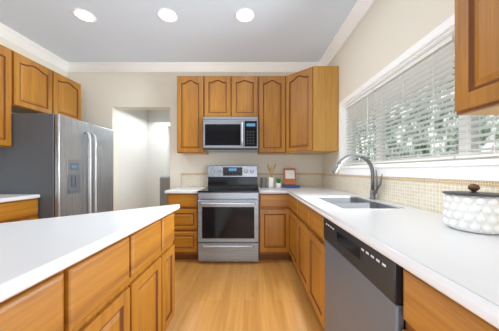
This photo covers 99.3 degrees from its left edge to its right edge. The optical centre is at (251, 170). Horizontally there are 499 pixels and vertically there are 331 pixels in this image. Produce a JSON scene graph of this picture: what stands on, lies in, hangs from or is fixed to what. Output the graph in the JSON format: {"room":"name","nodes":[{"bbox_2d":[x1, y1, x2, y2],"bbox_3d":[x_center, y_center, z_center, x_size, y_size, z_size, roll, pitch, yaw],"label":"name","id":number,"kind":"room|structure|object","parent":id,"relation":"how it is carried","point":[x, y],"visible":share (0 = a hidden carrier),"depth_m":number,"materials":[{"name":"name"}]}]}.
{"room":"kitchen","nodes":[
{"label":"kitchen","id":0,"kind":"room"},
{"bbox_2d":[0,37,66,113],"bbox_3d":[-2.975,-0.244,0.287,0.150,2.820,6.074,0,0,0],"label":"wall","id":1,"kind":"structure","parent":0,"point":[18,49],"depth_m":2.78,"materials":[{"name":"white paint"}]},
{"bbox_2d":[0,44,15,146],"bbox_3d":[-2.722,-0.769,2.039,0.344,1.040,0.441,0,0,0],"label":"upper cabinet","id":2,"kind":"object","parent":1,"relation":"attached to","point":[7,56],"depth_m":2.21,"materials":[{"name":"brown wood"}]},
{"bbox_2d":[0,23,67,71],"bbox_3d":[-2.857,-1.599,0.362,0.088,0.110,5.924,0,0,0],"label":"crown molding","id":3,"kind":"structure","parent":1,"relation":"attached to","point":[7,33],"depth_m":2.74,"materials":[{"name":"white"}]},
{"bbox_2d":[16,52,55,113],"bbox_3d":[-2.722,-0.994,2.491,0.344,0.590,0.456,0,0,0],"label":"upper cabinet","id":4,"kind":"object","parent":1,"relation":"attached to","point":[28,86],"depth_m":2.50,"materials":[{"name":"brown wood"}]},
{"bbox_2d":[56,72,80,120],"bbox_3d":[-2.722,-0.994,2.947,0.344,0.590,0.455,0,0,0],"label":"upper cabinet","id":5,"kind":"object","parent":1,"relation":"attached to","point":[68,92],"depth_m":2.95,"materials":[{"name":"brown wood"}]},
{"bbox_2d":[118,110,149,209],"bbox_3d":[-2.325,-0.244,4.849,0.150,2.820,2.750,0,0,0],"label":"wall","id":6,"kind":"structure","parent":0,"point":[143,151],"depth_m":4.03,"materials":[{"name":"white paint"}]},
{"bbox_2d":[150,110,169,206],"bbox_3d":[-1.124,-0.244,4.634,2.250,2.820,0.120,0,0,0],"label":"wall","id":7,"kind":"structure","parent":0,"point":[159,119],"depth_m":4.57,"materials":[{"name":"white paint"}]},
{"bbox_2d":[0,0,356,61],"bbox_3d":[-0.893,-1.704,2.262,4.813,0.100,10.524,0,0,0],"label":"ceiling","id":8,"kind":"structure","parent":0,"point":[218,31],"depth_m":2.49,"materials":[{"name":"grey paint"}]},
{"bbox_2d":[72,8,96,22],"bbox_3d":[-1.786,-1.650,2.262,0.208,0.007,0.208,0,0,0],"label":"recessed light","id":9,"kind":"object","parent":8,"relation":"in","point":[84,15],"visible":1,"depth_m":2.26,"materials":[{"name":"white glass"}]},
{"bbox_2d":[157,8,177,22],"bbox_3d":[-0.902,-1.650,2.262,0.208,0.007,0.208,0,0,0],"label":"recessed light","id":10,"kind":"object","parent":8,"relation":"in","point":[167,15],"visible":1,"depth_m":2.26,"materials":[{"name":"white glass"}]},
{"bbox_2d":[235,8,253,22],"bbox_3d":[-0.080,-1.650,2.262,0.208,0.007,0.208,0,0,0],"label":"recessed light","id":11,"kind":"object","parent":8,"relation":"in","point":[244,15],"visible":1,"depth_m":2.26,"materials":[{"name":"white glass"}]},
{"bbox_2d":[67,72,322,210],"bbox_3d":[-0.893,-0.244,3.399,4.313,2.820,0.150,0,0,0],"label":"wall","id":12,"kind":"structure","parent":0,"point":[106,97],"depth_m":3.32,"materials":[{"name":"white paint"}]},
{"bbox_2d":[177,76,208,153],"bbox_3d":[-0.871,-0.794,3.151,0.382,1.090,0.334,0,0,0],"label":"upper cabinet","id":13,"kind":"object","parent":12,"relation":"attached to","point":[190,89],"depth_m":2.98,"materials":[{"name":"brown wood"}]},
{"bbox_2d":[68,62,319,71],"bbox_3d":[-0.904,-1.599,3.280,3.810,0.110,0.088,0,0,0],"label":"crown molding","id":14,"kind":"structure","parent":12,"relation":"attached to","point":[72,66],"depth_m":3.28,"materials":[{"name":"white"}]},
{"bbox_2d":[205,76,232,116],"bbox_3d":[-0.486,-1.042,3.151,0.383,0.593,0.334,0,0,0],"label":"upper cabinet","id":15,"kind":"object","parent":12,"relation":"attached to","point":[218,89],"depth_m":2.98,"materials":[{"name":"brown wood"}]},
{"bbox_2d":[233,76,260,117],"bbox_3d":[-0.103,-1.042,3.151,0.384,0.593,0.334,0,0,0],"label":"upper cabinet","id":16,"kind":"object","parent":12,"relation":"attached to","point":[246,89],"depth_m":2.98,"materials":[{"name":"brown wood"}]},
{"bbox_2d":[203,117,257,151],"bbox_3d":[-0.294,-0.510,3.081,0.757,0.455,0.474,0,0,0],"label":"microwave","id":17,"kind":"object","parent":16,"relation":"attached to","point":[230,134],"visible":1,"depth_m":2.90,"materials":[{"name":"silver metal"}]},
{"bbox_2d":[182,173,321,185],"bbox_3d":[-0.005,0.145,3.317,2.190,0.209,0.012,0,0,0],"label":"tile backsplash","id":18,"kind":"structure","parent":12,"relation":"attached to","point":[188,179],"depth_m":3.31,"materials":[{"name":"tile"}]},
{"bbox_2d":[258,76,284,153],"bbox_3d":[0.286,-0.794,3.151,0.389,1.090,0.334,0,0,0],"label":"upper cabinet","id":19,"kind":"object","parent":12,"relation":"attached to","point":[271,124],"depth_m":2.98,"materials":[{"name":"brown wood"}]},
{"bbox_2d":[285,66,312,153],"bbox_3d":[0.631,-0.794,2.853,0.304,1.070,0.286,0,0,0],"label":"upper cabinet","id":20,"kind":"object","parent":12,"relation":"attached to","point":[296,113],"depth_m":2.84,"materials":[{"name":"brown wood"}]},
{"bbox_2d":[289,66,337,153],"bbox_3d":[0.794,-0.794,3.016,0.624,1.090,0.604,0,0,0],"label":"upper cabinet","id":21,"kind":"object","parent":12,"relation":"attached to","point":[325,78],"depth_m":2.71,"materials":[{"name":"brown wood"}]},
{"bbox_2d":[166,256,323,330],"bbox_3d":[-0.893,1.216,2.262,4.813,0.100,10.524,0,0,0],"label":"floor","id":22,"kind":"structure","parent":0,"point":[266,295],"depth_m":1.93,"materials":[{"name":"brown wood"}]},
{"bbox_2d":[0,198,37,222],"bbox_3d":[-2.577,0.730,2.035,0.635,0.874,0.440,0,0,0],"label":"base cabinet","id":23,"kind":"object","parent":22,"relation":"on","point":[18,207],"depth_m":2.06,"materials":[{"name":"brown wood"}]},
{"bbox_2d":[0,194,39,201],"bbox_3d":[-2.572,0.271,1.371,0.644,0.040,1.772,0,0,0],"label":"countertop","id":24,"kind":"structure","parent":23,"relation":"on","point":[3,197],"depth_m":2.13,"materials":[{"name":"white stone"}]},
{"bbox_2d":[0,114,112,218],"bbox_3d":[-2.434,0.279,2.719,0.871,1.775,0.910,0,0,0],"label":"fridge","id":25,"kind":"object","parent":22,"relation":"on","point":[62,165],"visible":0.67,"depth_m":2.28,"materials":[{"name":"grey metal"}]},
{"bbox_2d":[0,208,178,330],"bbox_3d":[-1.237,0.730,0.372,1.365,0.874,2.343,0,0,0],"label":"kitchen island","id":26,"kind":"object","parent":22,"relation":"on","point":[109,271],"depth_m":0.84,"materials":[{"name":"brown wood"}]},
{"bbox_2d":[0,204,179,299],"bbox_3d":[-1.248,0.271,0.387,1.404,0.040,2.434,0,0,0],"label":"island countertop","id":27,"kind":"structure","parent":26,"relation":"on","point":[29,249],"depth_m":0.78,"materials":[{"name":"white stone"}]},
{"bbox_2d":[160,176,169,205],"bbox_3d":[-1.460,0.636,4.119,0.480,1.061,0.490,0,0,0],"label":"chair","id":28,"kind":"object","parent":22,"relation":"on","point":[164,183],"visible":0.08,"depth_m":3.87,"materials":[{"name":"grey fabric"}]},
{"bbox_2d":[165,187,206,259],"bbox_3d":[-0.890,0.709,2.990,0.420,0.915,0.657,0,0,0],"label":"base cabinet","id":29,"kind":"object","parent":22,"relation":"on","point":[185,240],"visible":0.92,"depth_m":2.68,"materials":[{"name":"brown wood"}]},
{"bbox_2d":[198,166,258,261],"bbox_3d":[-0.294,0.546,2.935,0.757,1.240,0.747,0,0,0],"label":"range","id":30,"kind":"object","parent":22,"relation":"on","point":[228,214],"visible":1,"depth_m":2.63,"materials":[{"name":"silver metal"}]},
{"bbox_2d":[324,217,405,330],"bbox_3d":[0.767,0.730,1.008,0.632,0.872,0.673,0,0,0],"label":"dishwasher","id":31,"kind":"object","parent":22,"relation":"on","point":[363,286],"visible":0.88,"depth_m":0.91,"materials":[{"name":"silver metal"}]},
{"bbox_2d":[258,187,498,330],"bbox_3d":[0.599,0.709,1.259,1.016,0.915,4.118,0,0,0],"label":"base cabinet","id":32,"kind":"object","parent":22,"relation":"on","point":[450,279],"depth_m":0.83,"materials":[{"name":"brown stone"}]},
{"bbox_2d":[260,177,266,187],"bbox_3d":[0.170,0.177,3.124,0.096,0.146,0.096,0,0,0],"label":"crock","id":33,"kind":"object","parent":32,"relation":"on","point":[263,182],"visible":1,"depth_m":3.09,"materials":[{"name":"grey"}]},
{"bbox_2d":[267,163,275,187],"bbox_3d":[0.290,0.071,3.124,0.138,0.358,0.070,0,0,0],"label":"decorative vase","id":34,"kind":"object","parent":32,"relation":"on","point":[270,181],"visible":1,"depth_m":3.09,"materials":[{"name":"white ceramic"}]},
{"bbox_2d":[276,178,281,187],"bbox_3d":[0.388,0.175,3.078,0.099,0.150,0.094,0,0,0],"label":"decorative plant","id":35,"kind":"object","parent":32,"relation":"on","point":[278,183],"visible":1,"depth_m":3.04,"materials":[{"name":"white ceramic"}]},
{"bbox_2d":[283,168,299,187],"bbox_3d":[0.570,0.109,3.126,0.220,0.283,0.205,0,0,0],"label":"cookbook","id":36,"kind":"object","parent":32,"relation":"on","point":[289,177],"visible":1,"depth_m":3.17,"materials":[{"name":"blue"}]},
{"bbox_2d":[332,153,382,198],"bbox_3d":[0.894,0.050,1.809,0.384,0.400,0.156,0,0,0],"label":"faucet","id":37,"kind":"object","parent":32,"relation":"on","point":[375,186],"visible":1,"depth_m":1.85,"materials":[{"name":"silver metal"}]},
{"bbox_2d":[442,184,498,234],"bbox_3d":[0.944,0.153,0.902,0.204,0.194,0.204,0,0,0],"label":"canister","id":38,"kind":"object","parent":32,"relation":"on","point":[473,210],"visible":1,"depth_m":0.84,"materials":[{"name":"white ceramic"}]},
{"bbox_2d":[323,0,498,210],"bbox_3d":[1.188,-0.244,0.287,0.150,2.820,6.074,0,0,0],"label":"wall","id":39,"kind":"structure","parent":0,"point":[383,34],"depth_m":1.84,"materials":[{"name":"white paint"}]},
{"bbox_2d":[320,0,374,65],"bbox_3d":[1.070,-1.599,0.362,0.088,0.110,5.924,0,0,0],"label":"crown molding","id":40,"kind":"structure","parent":39,"relation":"attached to","point":[360,8],"depth_m":2.39,"materials":[{"name":"white"}]},
{"bbox_2d":[322,174,498,213],"bbox_3d":[1.106,0.145,1.262,0.011,0.209,4.123,0,0,0],"label":"tile backsplash","id":41,"kind":"structure","parent":39,"relation":"attached to","point":[424,193],"depth_m":1.49,"materials":[{"name":"tile"}]},
{"bbox_2d":[339,14,498,180],"bbox_3d":[1.166,-0.400,1.610,0.174,0.898,2.180,0,0,0],"label":"window","id":42,"kind":"structure","parent":39,"relation":"in","point":[482,169],"depth_m":1.39,"materials":[{"name":"white wood"}]},
{"bbox_2d":[346,33,498,164],"bbox_3d":[1.152,-0.420,1.760,0.052,0.708,1.644,0,0,0],"label":"window blinds","id":43,"kind":"object","parent":42,"relation":"attached to","point":[424,71],"visible":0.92,"depth_m":1.49,"materials":[{"name":"white plastic"}]},
{"bbox_2d":[455,0,498,114],"bbox_3d":[0.940,-0.776,0.582,0.334,1.124,0.481,0,0,0],"label":"upper cabinet","id":44,"kind":"object","parent":39,"relation":"attached to","point":[476,57],"visible":1,"depth_m":0.71,"materials":[{"name":"brown wood"}]},
{"label":"outside","id":45,"kind":"structure","parent":0,"visible":0},
{"bbox_2d":[356,55,498,161],"bbox_3d":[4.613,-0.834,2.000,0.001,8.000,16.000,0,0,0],"label":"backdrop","id":46,"kind":"structure","parent":45,"point":[483,138],"depth_m":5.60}
]}

